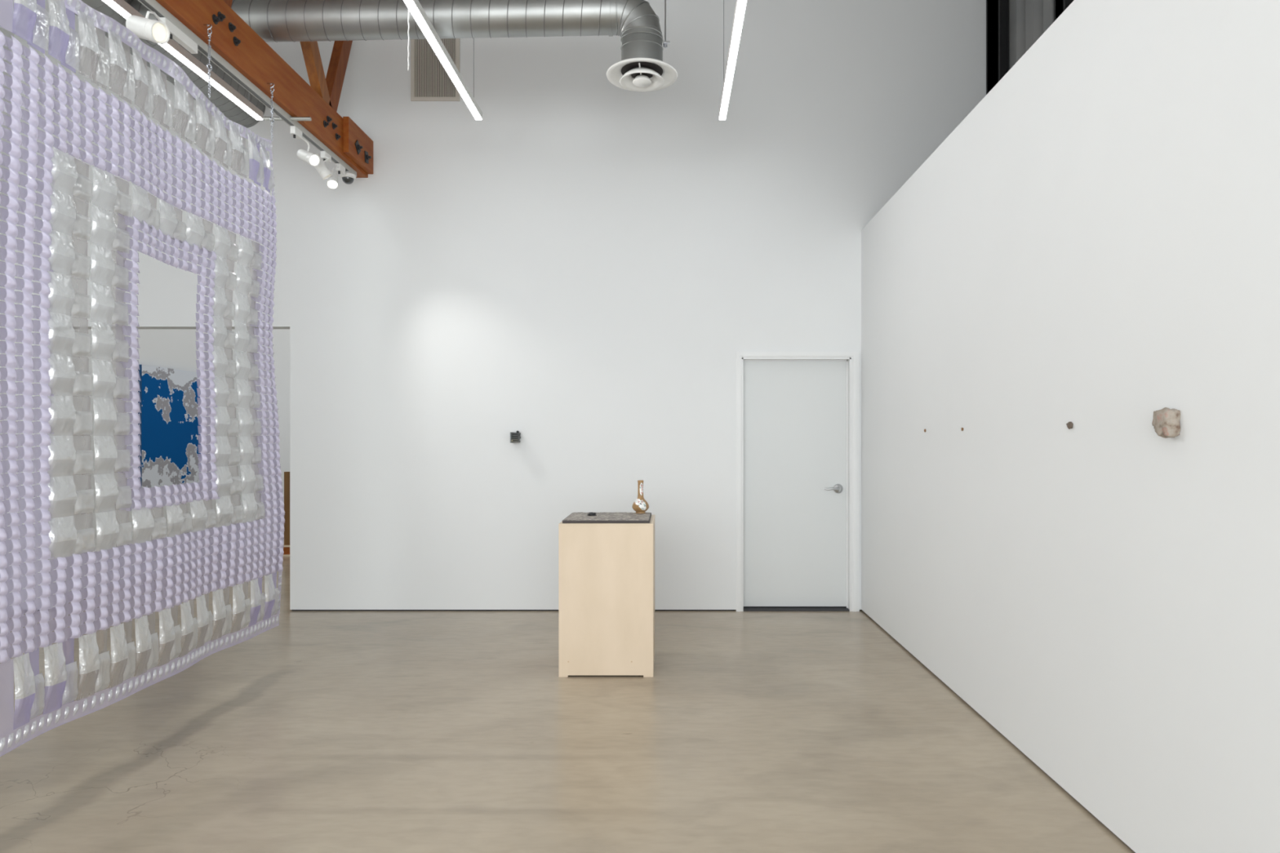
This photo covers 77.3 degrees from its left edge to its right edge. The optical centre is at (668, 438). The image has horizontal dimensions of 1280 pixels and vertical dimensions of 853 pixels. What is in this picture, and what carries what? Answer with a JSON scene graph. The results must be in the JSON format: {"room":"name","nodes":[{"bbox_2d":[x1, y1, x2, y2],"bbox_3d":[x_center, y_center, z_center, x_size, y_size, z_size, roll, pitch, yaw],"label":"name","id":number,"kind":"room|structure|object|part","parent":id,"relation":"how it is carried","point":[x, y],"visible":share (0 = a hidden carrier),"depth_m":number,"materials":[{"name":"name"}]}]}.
{"room":"art gallery","nodes":[
{"label":"art gallery","id":0,"kind":"room"},
{"bbox_2d":[0,0,241,605],"bbox_3d":[-5.575,-1.300,3.650,0.150,5.500,13.300,0,0,0],"label":"wall","id":1,"kind":"structure","parent":0,"point":[172,348],"depth_m":8.36,"materials":[{"name":"white paint"}]},
{"bbox_2d":[137,364,201,488],"bbox_3d":[-5.479,-0.124,8.820,0.041,1.285,1.060,0,0,0],"label":"painting","id":2,"kind":"object","parent":1,"relation":"attached to","point":[169,430],"visible":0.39,"depth_m":8.72,"materials":[{"name":"blue paint"}]},
{"bbox_2d":[241,328,289,546],"bbox_3d":[-2.950,-1.300,10.375,8.900,5.500,0.150,0,0,0],"label":"wall","id":3,"kind":"structure","parent":0,"point":[281,340],"depth_m":10.30,"materials":[{"name":"white paint"}]},
{"bbox_2d":[13,0,986,609],"bbox_3d":[-1.395,-1.306,6.800,8.810,5.488,0.160,0,0,0],"label":"wall","id":4,"kind":"structure","parent":0,"point":[581,267],"depth_m":6.72,"materials":[{"name":"white paint"}]},
{"bbox_2d":[75,0,265,128],"bbox_3d":[-3.580,-2.800,1.960,0.396,0.395,9.524,0,0,0],"label":"air duct","id":5,"kind":"object","parent":4,"relation":"attached to","point":[228,108],"visible":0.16,"depth_m":6.03,"materials":[{"name":"grey metal"}]},
{"bbox_2d":[130,0,663,61],"bbox_3d":[-1.706,-2.603,5.119,3.343,0.490,0.272,0,0,1],"label":"air duct","id":6,"kind":"object","parent":5,"relation":"attached to","point":[637,25],"visible":0.81,"depth_m":5.01,"materials":[{"name":"grey metal"}]},
{"bbox_2d":[606,57,677,91],"bbox_3d":[-0.170,-2.307,5.100,0.454,0.098,0.454,0,0,0],"label":"air diffuser","id":7,"kind":"object","parent":6,"relation":"attached to","point":[638,73],"visible":1,"depth_m":5.08,"materials":[{"name":"white metal"}]},
{"bbox_3d":[-0.170,-2.318,5.100,0.136,0.004,0.136,0,0,0],"label":"damper plate","id":8,"kind":"part","parent":7,"relation":"part of","materials":[{"name":"grey metal"}]},
{"bbox_2d":[155,0,373,177],"bbox_3d":[-2.535,-3.020,1.860,0.190,1.660,9.720,0,0,0],"label":"roof truss","id":9,"kind":"object","parent":4,"relation":"attached to","point":[232,37],"visible":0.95,"depth_m":5.38,"materials":[{"name":"orange wood"}]},
{"bbox_2d":[203,23,212,97],"bbox_3d":[-2.507,-2.051,4.342,0.054,0.405,0.031,0,0,-17],"label":"chain","id":10,"kind":"object","parent":9,"relation":"hanging from","point":[206,24],"visible":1,"depth_m":4.34,"materials":[{"name":"silver metal"}]},
{"bbox_2d":[0,0,284,756],"bbox_3d":[-2.482,-0.365,4.015,0.116,3.102,2.120,0,0,0],"label":"hanging textile","id":11,"kind":"object","parent":10,"relation":"hanging from","point":[29,20],"visible":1,"depth_m":3.55,"materials":[{"name":"plastic"}]},
{"bbox_3d":[-2.496,1.184,4.015,0.038,0.004,2.120,0,0,0],"label":"edge cord","id":12,"kind":"part","parent":11,"relation":"part of","materials":[{"name":"fabric"}]},
{"bbox_2d":[137,0,356,177],"bbox_3d":[-2.583,-2.169,1.837,0.040,0.042,9.475,0,0,0],"label":"track","id":13,"kind":"object","parent":9,"relation":"attached to","point":[152,5],"visible":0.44,"depth_m":4.82,"materials":[{"name":"grey metal"}]},
{"bbox_2d":[125,10,197,53],"bbox_3d":[-2.573,-2.047,4.120,0.194,0.206,0.480,0,0,0],"label":"track spotlight","id":14,"kind":"object","parent":13,"relation":"attached to","point":[160,31],"visible":0.97,"depth_m":3.94,"materials":[{"name":"white metal"}]},
{"bbox_3d":[-2.576,-2.099,4.082,0.026,0.058,0.277,0,0,-2],"label":"arm","id":15,"kind":"part","parent":14,"relation":"part of","materials":[{"name":"white metal"}]},
{"bbox_2d":[290,125,319,165],"bbox_3d":[-2.577,-2.045,5.643,0.176,0.211,0.295,0,0,0],"label":"track spotlight","id":16,"kind":"object","parent":13,"relation":"attached to","point":[311,158],"visible":1,"depth_m":5.68,"materials":[{"name":"white metal"}]},
{"bbox_3d":[-2.574,-2.090,5.638,0.030,0.077,0.177,0,0,0],"label":"arm","id":17,"kind":"part","parent":16,"relation":"part of","materials":[{"name":"white metal"}]},
{"bbox_2d":[314,151,332,179],"bbox_3d":[-2.577,-2.038,5.979,0.149,0.225,0.212,0,0,0],"label":"track spotlight","id":18,"kind":"object","parent":13,"relation":"attached to","point":[322,168],"visible":0.84,"depth_m":5.92,"materials":[{"name":"white metal"}]},
{"bbox_2d":[326,163,345,189],"bbox_3d":[-2.595,-2.035,6.222,0.094,0.231,0.263,0,0,-8],"label":"track spotlight","id":19,"kind":"object","parent":13,"relation":"attached to","point":[332,181],"visible":0.96,"depth_m":6.15,"materials":[{"name":"white metal"}]},
{"bbox_2d":[339,170,355,184],"bbox_3d":[-2.585,-2.104,6.450,0.120,0.103,0.120,0,0,0],"label":"dome camera","id":20,"kind":"object","parent":13,"relation":"attached to","point":[348,178],"visible":0.98,"depth_m":6.42,"materials":[{"name":"white plastic"}]},
{"bbox_2d":[266,82,274,141],"bbox_3d":[-2.507,-2.054,5.028,0.054,0.371,0.031,0,0,-17],"label":"hanging chain","id":21,"kind":"object","parent":9,"relation":"hanging from","point":[269,83],"visible":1,"depth_m":5.03,"materials":[{"name":"silver metal"}]},
{"bbox_2d":[263,116,311,120],"bbox_3d":[-2.587,-2.171,5.431,0.315,0.018,0.022,0,0,0],"label":"channel","id":22,"kind":"object","parent":9,"relation":"attached to","point":[266,118],"visible":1,"depth_m":5.42,"materials":[{"name":"grey metal"}]},
{"bbox_2d":[38,609,734,610],"bbox_3d":[-2.573,1.444,6.796,6.253,0.012,0.128,0,0,0],"label":"baseboard","id":23,"kind":"structure","parent":4,"relation":"attached to","point":[38,610],"depth_m":6.73,"materials":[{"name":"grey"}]},
{"bbox_2d":[410,38,459,101],"bbox_3d":[-1.957,-3.167,6.712,0.409,0.666,0.015,0,0,0],"label":"air vent","id":24,"kind":"object","parent":4,"relation":"in","point":[430,81],"visible":0.6,"depth_m":6.71,"materials":[{"name":"beige metal"}]},
{"bbox_2d":[510,431,520,443],"bbox_3d":[-1.276,-0.014,6.664,0.070,0.101,0.112,0,0,0],"label":"sculpture","id":25,"kind":"object","parent":4,"relation":"attached to","point":[514,437],"depth_m":6.62,"materials":[{"name":"grey metal"}]},
{"bbox_2d":[743,360,846,606],"bbox_3d":[1.067,0.378,6.784,0.912,2.100,0.113,0,0,0],"label":"door","id":26,"kind":"structure","parent":4,"relation":"in","point":[795,411],"depth_m":6.79,"materials":[{"name":"white paint"}]},
{"bbox_3d":[1.379,0.425,6.744,0.131,0.026,0.033,0,0,0],"label":"lever handle","id":27,"kind":"part","parent":26,"relation":"part of","materials":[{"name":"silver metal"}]},
{"bbox_2d":[743,606,849,611],"bbox_3d":[1.071,1.444,6.795,0.916,0.012,0.170,0,0,0],"label":"trim","id":28,"kind":"structure","parent":4,"relation":"attached to","point":[745,608],"depth_m":6.73,"materials":[{"name":"grey"}]},
{"bbox_2d":[736,351,859,611],"bbox_3d":[1.082,0.361,6.774,1.033,2.178,0.161,0,0,0],"label":"trim","id":29,"kind":"structure","parent":4,"relation":"attached to","point":[852,358],"depth_m":6.71,"materials":[{"name":"white"}]},
{"bbox_2d":[0,555,1134,852],"bbox_3d":[-1.650,1.500,3.900,11.700,0.100,14.200,0,0,0],"label":"floor","id":30,"kind":"structure","parent":0,"point":[316,731],"depth_m":3.71,"materials":[{"name":"concrete"}]},
{"bbox_2d":[283,544,289,555],"bbox_3d":[-4.331,1.385,10.025,0.940,0.130,0.350,0,0,0],"label":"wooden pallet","id":31,"kind":"object","parent":30,"relation":"on","point":[286,548],"visible":0.04,"depth_m":9.88,"materials":[{"name":"brown wood"}]},
{"bbox_2d":[284,471,289,545],"bbox_3d":[-4.336,0.866,9.930,0.850,0.908,0.060,0,0,0],"label":"board","id":32,"kind":"object","parent":31,"relation":"on","point":[286,474],"visible":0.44,"depth_m":9.90,"materials":[{"name":"brown wood"}]},
{"bbox_2d":[558,515,654,677],"bbox_3d":[-0.381,0.984,5.147,0.575,0.932,0.576,0,0,0],"label":"pedestal","id":33,"kind":"object","parent":30,"relation":"on","point":[606,571],"visible":0.88,"depth_m":4.86,"materials":[{"name":"brown wood"}]},
{"bbox_3d":[-0.381,0.524,5.147,0.575,0.012,0.575,0,0,0],"label":"panel","id":34,"kind":"part","parent":33,"relation":"part of","materials":[{"name":"grey stone"}]},
{"bbox_2d":[562,511,651,523],"bbox_3d":[-0.384,0.506,5.143,0.533,0.023,0.515,0,0,0],"label":"slab","id":35,"kind":"object","parent":33,"relation":"on","point":[575,517],"visible":0.94,"depth_m":5.00,"materials":[{"name":"grey stone"}]},
{"bbox_2d":[586,512,596,515],"bbox_3d":[-0.495,0.491,5.161,0.065,0.028,0.066,0,0,0],"label":"pebble","id":36,"kind":"object","parent":35,"relation":"on","point":[588,513],"visible":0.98,"depth_m":5.15,"materials":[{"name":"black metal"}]},
{"bbox_2d":[631,480,648,513],"bbox_3d":[-0.187,0.388,5.330,0.113,0.219,0.113,0,0,0],"label":"bottle","id":37,"kind":"object","parent":35,"relation":"on","point":[640,505],"visible":1,"depth_m":5.30,"materials":[{"name":"brown ceramic"}]},
{"bbox_3d":[-0.102,0.985,5.147,0.018,0.910,0.539,0,0,0],"label":"panel","id":38,"kind":"part","parent":33,"relation":"part of","materials":[{"name":"brown wood"}]},
{"bbox_2d":[986,0,1008,94],"bbox_3d":[2.700,-1.300,6.565,0.080,5.500,0.275,0,0,0],"label":"steel column","id":39,"kind":"structure","parent":30,"relation":"on","point":[997,11],"depth_m":6.50,"materials":[{"name":"black metal"}]},
{"bbox_2d":[1053,0,1073,21],"bbox_3d":[2.700,-1.300,5.448,0.080,5.500,0.160,0,0,0],"label":"steel column","id":40,"kind":"structure","parent":30,"relation":"on","point":[1060,6],"depth_m":5.44,"materials":[{"name":"black metal"}]},
{"bbox_2d":[1008,0,1053,71],"bbox_3d":[2.820,-1.300,1.860,0.180,5.500,9.720,0,0,0],"label":"wall","id":41,"kind":"structure","parent":0,"point":[1028,20],"depth_m":6.12,"materials":[{"name":"grey metal"}]},
{"bbox_2d":[861,0,1279,852],"bbox_3d":[1.683,-0.157,1.860,0.130,3.186,9.720,0,0,0],"label":"wall","id":42,"kind":"structure","parent":0,"point":[1094,246],"depth_m":2.97,"materials":[{"name":"white paint"}]},
{"bbox_2d":[865,613,1135,852],"bbox_3d":[1.685,1.443,1.860,0.106,0.014,9.720,0,0,0],"label":"baseboard","id":43,"kind":"structure","parent":42,"relation":"attached to","point":[865,613],"depth_m":3.65,"materials":[{"name":"grey"}]},
{"bbox_2d":[1066,407,1180,438],"bbox_3d":[1.594,-0.051,2.872,0.046,0.099,0.700,0,0,0],"label":"stones","id":44,"kind":"object","parent":42,"relation":"attached to","point":[1166,424],"depth_m":2.54},
{"bbox_3d":[-1.650,-4.100,3.900,11.700,0.100,14.200,0,0,0],"label":"ceiling","id":45,"kind":"structure","parent":0,"visible":0},
{"bbox_2d":[102,0,145,18],"bbox_3d":[-3.075,-2.407,4.484,0.050,0.095,0.349,0,0,0],"label":"lamp","id":46,"kind":"object","parent":45,"relation":"hanging from","point":[124,9],"depth_m":4.49,"materials":[{"name":"white plastic"}]},
{"bbox_2d":[159,38,263,119],"bbox_3d":[-3.075,-2.438,5.406,0.050,0.158,1.226,0,0,0],"label":"lamp","id":47,"kind":"object","parent":45,"relation":"hanging from","point":[172,46],"depth_m":5.37,"materials":[{"name":"white plastic"}]},
{"bbox_2d":[403,0,482,119],"bbox_3d":[-1.427,-3.050,1.910,0.050,2.000,8.220,0,0,0],"label":"lamp","id":48,"kind":"object","parent":45,"relation":"hanging from","point":[415,6],"visible":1,"depth_m":5.01,"materials":[{"name":"white"}]},
{"bbox_3d":[-1.448,-2.240,4.450,0.010,0.380,0.006,0,0,0],"label":"cord","id":49,"kind":"part","parent":48,"relation":"part of","materials":[{"name":"white plastic"}]},
{"bbox_2d":[662,0,670,48],"bbox_3d":[-0.014,-3.270,5.100,0.045,1.560,0.030,0,0,0],"label":"rod","id":50,"kind":"object","parent":45,"relation":"hanging from","point":[665,42],"visible":1,"depth_m":5.10,"materials":[{"name":"grey metal"}]},
{"bbox_3d":[-0.021,-3.270,5.100,0.009,1.560,0.009,0,0,-22],"label":"rod","id":51,"kind":"part","parent":50,"relation":"part of","materials":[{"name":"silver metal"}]},
{"bbox_2d":[719,0,746,119],"bbox_3d":[0.404,-3.224,1.910,0.050,1.653,8.220,0,0,0],"label":"lamp","id":52,"kind":"object","parent":45,"relation":"hanging from","point":[740,5],"visible":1,"depth_m":5.06,"materials":[{"name":"white plastic"}]}
]}

